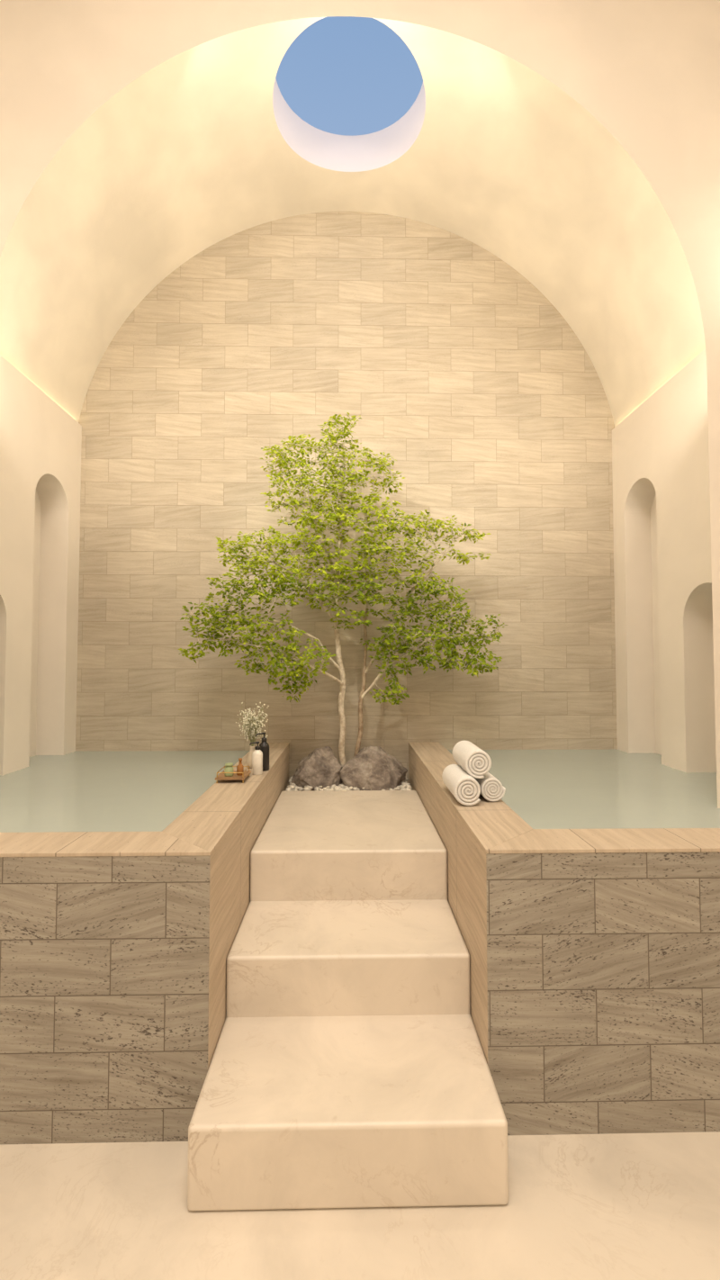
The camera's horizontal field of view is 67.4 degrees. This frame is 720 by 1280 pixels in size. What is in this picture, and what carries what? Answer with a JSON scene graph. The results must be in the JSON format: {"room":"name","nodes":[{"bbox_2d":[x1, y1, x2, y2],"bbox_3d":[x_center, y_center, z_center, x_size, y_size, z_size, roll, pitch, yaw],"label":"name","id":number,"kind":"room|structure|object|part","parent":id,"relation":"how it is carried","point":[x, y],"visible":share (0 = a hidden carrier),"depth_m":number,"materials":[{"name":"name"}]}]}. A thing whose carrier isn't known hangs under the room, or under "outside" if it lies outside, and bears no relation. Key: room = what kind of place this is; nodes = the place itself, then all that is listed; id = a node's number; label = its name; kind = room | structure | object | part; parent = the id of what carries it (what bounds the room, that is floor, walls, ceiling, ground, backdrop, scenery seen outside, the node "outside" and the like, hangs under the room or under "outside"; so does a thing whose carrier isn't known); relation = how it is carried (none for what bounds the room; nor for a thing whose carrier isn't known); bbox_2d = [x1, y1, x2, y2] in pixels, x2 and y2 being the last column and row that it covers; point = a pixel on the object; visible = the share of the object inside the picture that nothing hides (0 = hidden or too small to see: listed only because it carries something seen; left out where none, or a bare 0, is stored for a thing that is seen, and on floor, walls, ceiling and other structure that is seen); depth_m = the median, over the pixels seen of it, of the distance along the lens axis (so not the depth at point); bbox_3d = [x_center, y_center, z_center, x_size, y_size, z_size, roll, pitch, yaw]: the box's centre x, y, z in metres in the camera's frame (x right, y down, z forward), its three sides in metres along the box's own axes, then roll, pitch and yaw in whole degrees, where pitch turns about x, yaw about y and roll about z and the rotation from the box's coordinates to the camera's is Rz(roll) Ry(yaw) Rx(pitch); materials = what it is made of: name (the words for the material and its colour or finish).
{"room":"spa","nodes":[
{"label":"spa","id":0,"kind":"room"},
{"bbox_2d":[0,354,81,775],"bbox_3d":[-2.588,0.043,3.620,0.500,3.780,1.760,0,-2,-1],"label":"wall","id":1,"kind":"structure","parent":0,"point":[40,443],"depth_m":4.05,"materials":[{"name":"paint"}]},
{"bbox_2d":[75,211,617,779],"bbox_3d":[-0.093,-1.080,4.667,5.400,6.100,0.150,0,-2,-1],"label":"wall","id":2,"kind":"structure","parent":0,"point":[494,415],"depth_m":4.60,"materials":[{"name":"stone"}]},
{"bbox_2d":[0,16,705,427],"bbox_3d":[-0.074,-2.909,3.778,5.221,2.290,1.760,0,-2,-1],"label":"vault","id":3,"kind":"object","parent":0,"point":[204,148],"visible":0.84,"depth_m":3.87,"materials":[{"name":"paint"}]},
{"bbox_2d":[0,1131,719,1279],"bbox_3d":[0.006,1.738,-0.369,5.200,0.100,4.590,0,-2,-1],"label":"floor","id":4,"kind":"structure","parent":0,"point":[609,1206],"depth_m":1.63,"materials":[{"name":"beige stone"}]},
{"bbox_2d":[0,742,289,1144],"bbox_3d":[-1.614,1.323,3.188,2.102,1.029,2.568,0,-2,-1],"label":"plunge pool","id":5,"kind":"object","parent":4,"relation":"on","point":[125,875],"visible":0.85,"depth_m":1.93,"materials":[{"name":"stone"}]},
{"bbox_2d":[215,757,251,783],"bbox_3d":[-0.731,0.743,3.121,0.165,0.125,0.200,0,-2,-1],"label":"tray","id":6,"kind":"object","parent":5,"relation":"on","point":[229,772],"visible":1,"depth_m":3.07,"materials":[{"name":"brown wood"}]},
{"bbox_2d":[224,762,233,776],"bbox_3d":[-0.748,0.738,3.081,0.050,0.072,0.050,0,-2,-1],"label":"jar","id":7,"kind":"object","parent":6,"relation":"on","point":[229,768],"depth_m":3.06,"materials":[{"name":"green"}]},
{"bbox_3d":[-0.731,0.776,3.120,0.151,0.060,0.186,0,-2,-1],"label":"brass rail","id":8,"kind":"part","parent":6,"relation":"part of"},
{"bbox_2d":[236,757,243,775],"bbox_3d":[-0.688,0.728,3.102,0.038,0.095,0.038,0,-2,-1],"label":"bottle","id":9,"kind":"object","parent":6,"relation":"on","point":[239,768],"depth_m":3.09,"materials":[{"name":"orange glass"}]},
{"bbox_2d":[235,702,269,768],"bbox_3d":[-0.688,0.607,3.461,0.204,0.422,0.290,0,-2,-1],"label":"flower vase","id":10,"kind":"object","parent":5,"relation":"on","point":[252,730],"visible":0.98,"depth_m":3.44,"materials":[{"name":"ceramic"}]},
{"bbox_2d":[249,741,262,775],"bbox_3d":[-0.624,0.713,3.265,0.071,0.196,0.062,-1,-2,15],"label":"pump bottle","id":11,"kind":"object","parent":5,"relation":"on","point":[257,754],"visible":1,"depth_m":3.24,"materials":[{"name":"white plastic"}]},
{"bbox_2d":[255,732,269,771],"bbox_3d":[-0.606,0.698,3.386,0.075,0.235,0.066,-1,-2,15],"label":"pump bottle","id":12,"kind":"object","parent":5,"relation":"on","point":[264,745],"visible":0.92,"depth_m":3.36,"materials":[{"name":"black plastic"}]},
{"bbox_2d":[187,780,508,1210],"bbox_3d":[-0.063,1.444,3.088,1.000,0.741,2.820,0,-2,-1],"label":"stone staircase","id":13,"kind":"structure","parent":4,"relation":"on","point":[348,1068],"depth_m":2.08,"materials":[{"name":"beige stone"}]},
{"bbox_2d":[285,775,411,791],"bbox_3d":[-0.086,1.126,4.238,0.964,0.056,0.527,0,-2,-1],"label":"gravel bed","id":14,"kind":"object","parent":13,"relation":"on","point":[405,786],"visible":0.25,"depth_m":4.05,"materials":[{"name":"white gravel"}]},
{"bbox_2d":[291,746,342,790],"bbox_3d":[-0.320,1.042,4.230,0.442,0.416,0.314,0,-2,-1],"label":"boulder","id":15,"kind":"object","parent":14,"relation":"on","point":[320,767],"visible":0.66,"depth_m":4.12,"materials":[{"name":"stone"}]},
{"bbox_2d":[177,412,507,783],"bbox_3d":[-0.096,-0.300,4.040,2.424,2.867,0.602,0,-2,-8],"label":"maple tree","id":16,"kind":"object","parent":14,"relation":"on","point":[282,461],"visible":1,"depth_m":4.01,"materials":[{"name":"green plant"}]},
{"bbox_2d":[339,746,407,790],"bbox_3d":[0.110,1.032,4.168,0.543,0.430,0.330,0,-2,-1],"label":"boulder","id":17,"kind":"object","parent":14,"relation":"on","point":[374,769],"visible":0.77,"depth_m":4.07,"materials":[{"name":"stone"}]},
{"bbox_2d":[408,742,719,1135],"bbox_3d":[1.483,1.325,3.250,2.102,1.029,2.568,0,-2,-1],"label":"plunge pool","id":18,"kind":"object","parent":4,"relation":"on","point":[583,900],"visible":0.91,"depth_m":1.97,"materials":[{"name":"stone"}]},
{"bbox_2d":[441,740,505,805],"bbox_3d":[0.573,0.665,2.744,0.266,0.252,0.390,0,-2,-1],"label":"rolled towels","id":19,"kind":"object","parent":18,"relation":"on","point":[466,780],"visible":1,"depth_m":2.62,"materials":[{"name":"white fabric"}]},
{"bbox_2d":[0,0,719,808],"bbox_3d":[-0.056,-1.173,2.819,5.400,6.150,0.050,0,-2,-1],"label":"wall","id":20,"kind":"structure","parent":0,"point":[648,71],"depth_m":2.87,"materials":[{"name":"paint"}]},
{"bbox_2d":[612,348,716,772],"bbox_3d":[2.441,0.046,3.720,0.500,3.780,1.760,0,-2,-1],"label":"wall","id":21,"kind":"structure","parent":0,"point":[665,680],"depth_m":3.86,"materials":[{"name":"paint"}]}
]}

